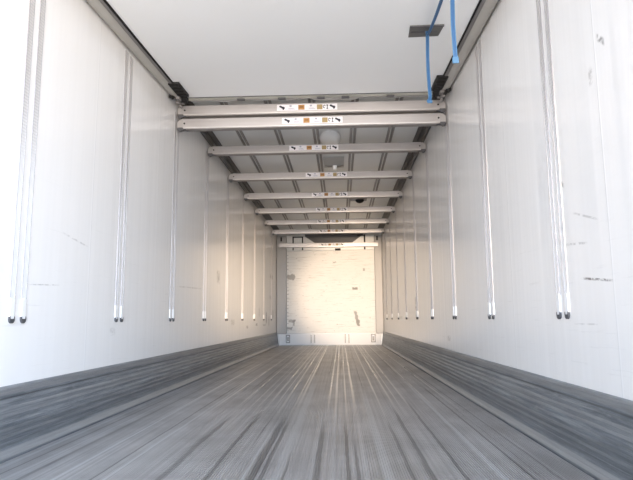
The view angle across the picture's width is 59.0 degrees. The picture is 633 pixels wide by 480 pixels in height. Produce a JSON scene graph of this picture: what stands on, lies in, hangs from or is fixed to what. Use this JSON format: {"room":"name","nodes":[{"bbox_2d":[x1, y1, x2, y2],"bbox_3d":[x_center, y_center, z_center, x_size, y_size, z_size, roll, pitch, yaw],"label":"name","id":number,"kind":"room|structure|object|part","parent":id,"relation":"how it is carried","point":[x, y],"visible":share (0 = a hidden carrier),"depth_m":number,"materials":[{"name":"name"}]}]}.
{"room":"cargo space","nodes":[
{"label":"cargo space","id":0,"kind":"room"},
{"bbox_2d":[0,0,276,386],"bbox_3d":[-1.253,0.199,6.319,0.070,2.800,13.750,-1,-8,2],"label":"wall","id":1,"kind":"structure","parent":0,"point":[70,326],"depth_m":3.50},
{"bbox_2d":[8,0,34,322],"bbox_3d":[-1.376,-0.561,2.641,0.010,1.888,0.043,-1,-8,2],"label":"rail","id":2,"kind":"object","parent":1,"relation":"attached to","point":[11,318],"visible":1,"depth_m":2.61,"materials":[{"name":"metal"}]},
{"bbox_2d":[20,0,45,322],"bbox_3d":[-1.372,-0.548,2.732,0.010,1.888,0.043,-1,-8,2],"label":"rail","id":3,"kind":"object","parent":1,"relation":"attached to","point":[42,2],"visible":1,"depth_m":2.70,"materials":[{"name":"white metal"}]},
{"bbox_2d":[114,51,127,321],"bbox_3d":[-1.325,-0.394,3.811,0.010,1.888,0.043,-1,-8,2],"label":"rail","id":4,"kind":"object","parent":1,"relation":"attached to","point":[126,54],"visible":1,"depth_m":3.80,"materials":[{"name":"white metal"}]},
{"bbox_2d":[120,57,132,321],"bbox_3d":[-1.321,-0.381,3.902,0.010,1.888,0.043,-1,-8,2],"label":"rail","id":5,"kind":"object","parent":1,"relation":"attached to","point":[131,58],"visible":1,"depth_m":3.90,"materials":[{"name":"white metal"}]},
{"bbox_2d":[0,332,278,463],"bbox_3d":[-1.180,1.368,6.077,0.061,0.417,13.605,-1,-8,2],"label":"baseboard","id":6,"kind":"structure","parent":1,"relation":"attached to","point":[35,414],"depth_m":3.28,"materials":[{"name":"grey metal"}]},
{"bbox_2d":[169,112,176,321],"bbox_3d":[-1.275,-0.228,4.982,0.010,1.888,0.043,-1,-8,2],"label":"rail","id":7,"kind":"object","parent":1,"relation":"attached to","point":[170,318],"visible":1,"depth_m":4.97,"materials":[{"name":"white metal"}]},
{"bbox_2d":[172,118,179,321],"bbox_3d":[-1.271,-0.215,5.073,0.010,1.888,0.043,-1,-8,2],"label":"rail","id":8,"kind":"object","parent":1,"relation":"attached to","point":[173,318],"visible":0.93,"depth_m":5.05,"materials":[{"name":"white metal"}]},
{"bbox_2d":[203,151,206,320],"bbox_3d":[-1.224,-0.061,6.152,0.010,1.888,0.043,-1,-8,2],"label":"rail","id":9,"kind":"object","parent":1,"relation":"attached to","point":[206,151],"visible":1,"depth_m":6.14,"materials":[{"name":"white metal"}]},
{"bbox_2d":[205,156,208,320],"bbox_3d":[-1.220,-0.048,6.243,0.010,1.888,0.043,-1,-8,2],"label":"rail","id":10,"kind":"object","parent":1,"relation":"attached to","point":[208,156],"visible":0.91,"depth_m":6.22,"materials":[{"name":"white metal"}]},
{"bbox_2d":[225,177,227,320],"bbox_3d":[-1.173,0.105,7.323,0.010,1.888,0.043,-1,-8,2],"label":"rail","id":11,"kind":"object","parent":1,"relation":"attached to","point":[227,177],"visible":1,"depth_m":7.30,"materials":[{"name":"white metal"}]},
{"bbox_2d":[227,188,228,320],"bbox_3d":[-1.169,0.118,7.414,0.010,1.888,0.043,-1,-8,2],"label":"rail","id":12,"kind":"object","parent":1,"relation":"attached to","point":[228,188],"visible":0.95,"depth_m":7.38,"materials":[{"name":"white metal"}]},
{"bbox_2d":[241,215,242,320],"bbox_3d":[-1.122,0.272,8.493,0.010,1.888,0.043,-1,-8,2],"label":"rail","id":13,"kind":"object","parent":1,"relation":"attached to","point":[242,215],"visible":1,"depth_m":8.50,"materials":[{"name":"white metal"}]},
{"bbox_2d":[242,219,243,319],"bbox_3d":[-1.118,0.285,8.584,0.010,1.888,0.043,-1,-8,2],"label":"rail","id":14,"kind":"object","parent":1,"relation":"attached to","point":[243,219],"visible":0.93,"depth_m":8.59,"materials":[{"name":"white metal"}]},
{"bbox_2d":[254,211,254,277],"bbox_3d":[-1.071,0.438,9.664,0.010,1.888,0.043,-1,-8,2],"label":"rail","id":15,"kind":"object","parent":1,"relation":"attached to","point":[254,211],"visible":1,"depth_m":9.71,"materials":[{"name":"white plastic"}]},
{"bbox_2d":[254,213,255,319],"bbox_3d":[-1.067,0.451,9.755,0.010,1.888,0.043,-1,-8,2],"label":"rail","id":16,"kind":"object","parent":1,"relation":"attached to","point":[255,213],"visible":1,"depth_m":9.84,"materials":[{"name":"white metal"}]},
{"bbox_2d":[263,254,263,319],"bbox_3d":[-1.021,0.605,10.834,0.010,1.888,0.043,-1,-8,2],"label":"rail","id":17,"kind":"object","parent":1,"relation":"attached to","point":[263,254],"visible":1,"depth_m":10.77,"materials":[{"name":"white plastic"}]},
{"bbox_2d":[264,224,264,319],"bbox_3d":[-1.017,0.618,10.925,0.010,1.888,0.043,-1,-8,2],"label":"rail","id":18,"kind":"object","parent":1,"relation":"attached to","point":[264,224],"visible":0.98,"depth_m":10.99,"materials":[{"name":"silver metal"}]},
{"bbox_2d":[271,273,271,319],"bbox_3d":[-0.966,0.784,12.096,0.010,1.888,0.043,-1,-8,2],"label":"rail","id":19,"kind":"object","parent":1,"relation":"attached to","point":[271,273],"visible":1,"depth_m":12.01,"materials":[{"name":"silver metal"}]},
{"bbox_2d":[177,113,445,131],"bbox_3d":[-0.054,-1.059,5.101,2.442,0.126,0.096,-1,-8,2],"label":"beam","id":20,"kind":"structure","parent":1,"relation":"attached to","point":[420,119],"depth_m":5.07,"materials":[{"name":"metal"}]},
{"bbox_2d":[177,100,445,118],"bbox_3d":[-0.055,-1.183,5.118,2.442,0.126,0.096,-1,-8,2],"label":"beam","id":21,"kind":"structure","parent":1,"relation":"attached to","point":[409,106],"depth_m":5.09,"materials":[{"name":"metal"}]},
{"bbox_2d":[208,142,425,156],"bbox_3d":[-0.005,-1.007,6.287,2.442,0.124,0.096,-1,-8,2],"label":"beam","id":22,"kind":"structure","parent":1,"relation":"attached to","point":[398,147],"depth_m":6.26,"materials":[{"name":"metal"}]},
{"bbox_2d":[229,170,411,181],"bbox_3d":[0.046,-0.841,7.458,2.442,0.124,0.096,-1,-8,2],"label":"beam","id":23,"kind":"structure","parent":1,"relation":"attached to","point":[390,174],"depth_m":7.43,"materials":[{"name":"metal"}]},
{"bbox_2d":[244,191,402,200],"bbox_3d":[0.097,-0.674,8.629,2.442,0.124,0.096,-1,-8,2],"label":"beam","id":24,"kind":"structure","parent":1,"relation":"attached to","point":[347,194],"depth_m":8.60,"materials":[{"name":"metal"}]},
{"bbox_2d":[255,206,394,214],"bbox_3d":[0.148,-0.508,9.799,2.442,0.124,0.096,-1,-8,2],"label":"beam","id":25,"kind":"structure","parent":1,"relation":"attached to","point":[368,209],"depth_m":9.77,"materials":[{"name":"metal"}]},
{"bbox_2d":[264,218,388,225],"bbox_3d":[0.199,-0.341,10.970,2.442,0.124,0.096,-1,-8,2],"label":"beam","id":26,"kind":"structure","parent":1,"relation":"attached to","point":[373,220],"depth_m":10.94,"materials":[{"name":"metal"}]},
{"bbox_2d":[272,228,384,234],"bbox_3d":[0.249,-0.175,12.140,2.442,0.124,0.096,-1,-8,2],"label":"beam","id":27,"kind":"structure","parent":1,"relation":"attached to","point":[355,230],"depth_m":12.11,"materials":[{"name":"metal"}]},
{"bbox_2d":[0,345,594,479],"bbox_3d":[0.019,1.501,6.029,2.314,0.120,13.650,-1,-8,2],"label":"floor","id":28,"kind":"structure","parent":0,"point":[282,412],"depth_m":2.87,"materials":[{"name":"metal"}]},
{"bbox_2d":[175,90,446,229],"bbox_3d":[0.001,-1.151,6.457,2.460,0.108,13.750,-1,-8,2],"label":"ceiling","id":29,"kind":"structure","parent":0,"point":[360,161],"depth_m":7.31,"materials":[{"name":"silver metal"}]},
{"bbox_3d":[-0.822,-1.127,6.414,0.070,0.030,13.500,-1,-8,2],"label":"rail","id":30,"kind":"part","parent":29,"relation":"part of","materials":[{"name":"silver metal"}]},
{"bbox_3d":[-0.407,-1.133,6.396,0.070,0.030,13.500,-1,-8,2],"label":"rail","id":31,"kind":"part","parent":29,"relation":"part of","materials":[{"name":"silver metal"}]},
{"bbox_2d":[86,0,497,108],"bbox_3d":[-0.117,-1.399,3.692,2.443,0.224,2.702,-1,-8,2],"label":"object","id":32,"kind":"object","parent":29,"relation":"attached to","point":[197,50],"depth_m":3.92,"materials":[{"name":"white laminate"}]},
{"bbox_3d":[0.724,-1.393,3.728,0.221,0.006,0.170,-1,-5,2],"label":"strap plate","id":33,"kind":"part","parent":32,"relation":"part of","materials":[{"name":"grey metal"}]},
{"bbox_2d":[425,0,442,102],"bbox_3d":[0.717,-1.206,3.249,0.043,0.505,0.910,-1,-8,2],"label":"strap","id":34,"kind":"object","parent":32,"relation":"hanging from","point":[429,100],"visible":1,"depth_m":3.67,"materials":[{"name":"blue fabric"}]},
{"bbox_2d":[450,0,458,62],"bbox_3d":[0.727,-1.191,2.969,0.034,0.536,0.008,-1,-8,2],"label":"strap","id":35,"kind":"object","parent":32,"relation":"hanging from","point":[455,59],"visible":1,"depth_m":2.96,"materials":[{"name":"blue fabric"}]},
{"bbox_3d":[0.005,-1.139,6.379,0.070,0.030,13.500,-1,-8,2],"label":"rail","id":36,"kind":"part","parent":29,"relation":"part of","materials":[{"name":"silver metal"}]},
{"bbox_2d":[319,129,340,143],"bbox_3d":[0.153,-1.132,6.271,0.244,0.040,0.541,-1,-8,2],"label":"recessed light","id":37,"kind":"object","parent":29,"relation":"in","point":[329,136],"visible":0.87,"depth_m":6.16,"materials":[{"name":"grey plastic"}]},
{"bbox_2d":[323,156,343,169],"bbox_3d":[0.226,-0.978,7.247,0.260,0.070,0.480,-1,-8,2],"label":"bracket","id":38,"kind":"object","parent":29,"relation":"attached to","point":[329,162],"visible":1,"depth_m":7.24,"materials":[{"name":"grey metal"}]},
{"bbox_3d":[0.409,-1.144,6.363,0.070,0.030,13.500,-1,-8,2],"label":"rail","id":39,"kind":"part","parent":29,"relation":"part of","materials":[{"name":"silver metal"}]},
{"bbox_2d":[349,198,366,202],"bbox_3d":[0.704,-0.681,9.519,0.300,0.112,0.200,-1,-8,2],"label":"dome","id":40,"kind":"object","parent":29,"relation":"attached to","point":[358,200],"visible":0.73,"depth_m":9.47,"materials":[{"name":"black plastic"}]},
{"bbox_3d":[0.704,-0.687,9.520,0.300,0.012,0.200,-1,-8,2],"label":"mounting plate","id":41,"kind":"part","parent":40,"relation":"part of","materials":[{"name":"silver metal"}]},
{"bbox_3d":[0.819,-1.150,6.346,0.070,0.030,13.500,-1,-8,2],"label":"rail","id":42,"kind":"part","parent":29,"relation":"part of","materials":[{"name":"silver metal"}]},
{"bbox_2d":[277,233,383,345],"bbox_3d":[0.302,1.174,12.957,2.460,2.720,0.212,-1,-8,2],"label":"wall","id":43,"kind":"structure","parent":0,"point":[326,295],"depth_m":12.93,"materials":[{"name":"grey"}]},
{"bbox_2d":[279,242,377,247],"bbox_3d":[0.279,0.121,12.994,2.280,0.098,0.137,-1,-8,2],"label":"beam","id":44,"kind":"structure","parent":43,"relation":"attached to","point":[349,244],"depth_m":12.93,"materials":[{"name":"metal"}]},
{"bbox_3d":[0.310,2.264,12.787,2.320,0.250,0.039,-1,-8,2],"label":"kick panel","id":45,"kind":"part","parent":43,"relation":"part of","materials":[{"name":"white plastic"}]},
{"bbox_2d":[381,0,632,400],"bbox_3d":[1.275,0.164,6.215,0.070,2.800,13.750,-1,-8,2],"label":"wall","id":46,"kind":"structure","parent":0,"point":[592,40],"depth_m":2.83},
{"bbox_2d":[389,222,391,318],"bbox_3d":[1.432,0.584,10.824,0.010,1.888,0.043,-1,-8,2],"label":"rail","id":47,"kind":"object","parent":46,"relation":"attached to","point":[389,222],"visible":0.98,"depth_m":10.83,"materials":[{"name":"silver metal"}]},
{"bbox_2d":[390,241,392,318],"bbox_3d":[1.428,0.571,10.733,0.010,1.888,0.043,-1,-8,2],"label":"rail","id":48,"kind":"object","parent":46,"relation":"attached to","point":[390,241],"visible":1,"depth_m":10.69,"materials":[{"name":"silver metal"}]},
{"bbox_2d":[395,213,397,300],"bbox_3d":[1.381,0.417,9.653,0.010,1.888,0.043,-1,-8,2],"label":"rail","id":49,"kind":"object","parent":46,"relation":"attached to","point":[395,213],"visible":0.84,"depth_m":9.67,"materials":[{"name":"silver metal"}]},
{"bbox_2d":[396,229,398,318],"bbox_3d":[1.377,0.404,9.562,0.010,1.888,0.043,-1,-8,2],"label":"rail","id":50,"kind":"object","parent":46,"relation":"attached to","point":[396,229],"visible":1,"depth_m":9.53,"materials":[{"name":"silver metal"}]},
{"bbox_2d":[402,196,405,301],"bbox_3d":[1.330,0.251,8.483,0.010,1.888,0.043,-1,-8,2],"label":"rail","id":51,"kind":"object","parent":46,"relation":"attached to","point":[402,196],"visible":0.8,"depth_m":8.48,"materials":[{"name":"silver metal"}]},
{"bbox_2d":[403,194,406,318],"bbox_3d":[1.326,0.238,8.392,0.010,1.888,0.043,-1,-8,2],"label":"rail","id":52,"kind":"object","parent":46,"relation":"attached to","point":[403,194],"visible":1,"depth_m":8.37,"materials":[{"name":"silver metal"}]},
{"bbox_2d":[412,176,416,318],"bbox_3d":[1.280,0.084,7.312,0.010,1.888,0.043,-1,-8,2],"label":"rail","id":53,"kind":"object","parent":46,"relation":"attached to","point":[412,176],"visible":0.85,"depth_m":7.31,"materials":[{"name":"silver metal"}]},
{"bbox_2d":[413,174,417,318],"bbox_3d":[1.276,0.071,7.221,0.010,1.888,0.043,-1,-8,2],"label":"rail","id":54,"kind":"object","parent":46,"relation":"attached to","point":[413,174],"visible":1,"depth_m":7.22,"materials":[{"name":"silver metal"}]},
{"bbox_2d":[425,151,431,318],"bbox_3d":[1.229,-0.082,6.142,0.010,1.888,0.043,-1,-8,2],"label":"rail","id":55,"kind":"object","parent":46,"relation":"attached to","point":[425,151],"visible":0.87,"depth_m":6.14,"materials":[{"name":"silver metal"}]},
{"bbox_2d":[426,147,433,318],"bbox_3d":[1.225,-0.095,6.051,0.010,1.888,0.043,-1,-8,2],"label":"rail","id":56,"kind":"object","parent":46,"relation":"attached to","point":[426,147],"visible":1,"depth_m":6.03,"materials":[{"name":"silver metal"}]},
{"bbox_2d":[445,109,453,318],"bbox_3d":[1.178,-0.248,4.971,0.010,1.888,0.043,-1,-8,2],"label":"rail","id":57,"kind":"object","parent":46,"relation":"attached to","point":[445,109],"visible":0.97,"depth_m":4.96,"materials":[{"name":"silver metal"}]},
{"bbox_2d":[446,106,456,318],"bbox_3d":[1.174,-0.262,4.880,0.010,1.888,0.043,-1,-8,2],"label":"rail","id":58,"kind":"object","parent":46,"relation":"attached to","point":[447,106],"visible":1,"depth_m":4.87,"materials":[{"name":"silver metal"}]},
{"bbox_2d":[475,47,490,318],"bbox_3d":[1.127,-0.415,3.801,0.010,1.888,0.043,-1,-8,2],"label":"rail","id":59,"kind":"object","parent":46,"relation":"attached to","point":[476,53],"visible":1,"depth_m":3.79,"materials":[{"name":"silver metal"}]},
{"bbox_2d":[478,41,494,318],"bbox_3d":[1.123,-0.428,3.710,0.010,1.888,0.043,-1,-8,2],"label":"rail","id":60,"kind":"object","parent":46,"relation":"attached to","point":[479,43],"visible":1,"depth_m":3.70,"materials":[{"name":"silver metal"}]},
{"bbox_2d":[382,332,632,479],"bbox_3d":[1.215,1.335,5.978,0.061,0.417,13.605,-1,-8,2],"label":"baseboard","id":61,"kind":"structure","parent":46,"relation":"attached to","point":[591,430],"depth_m":2.58,"materials":[{"name":"grey metal"}]},
{"bbox_2d":[536,0,561,318],"bbox_3d":[1.077,-0.582,2.630,0.010,1.888,0.043,-1,-8,2],"label":"rail","id":62,"kind":"object","parent":46,"relation":"attached to","point":[539,19],"visible":1,"depth_m":2.60,"materials":[{"name":"silver metal"}]},
{"bbox_2d":[544,0,569,318],"bbox_3d":[1.073,-0.594,2.539,0.010,1.888,0.043,-1,-8,2],"label":"rail","id":63,"kind":"object","parent":46,"relation":"attached to","point":[546,8],"visible":1,"depth_m":2.50,"materials":[{"name":"silver metal"}]}
]}

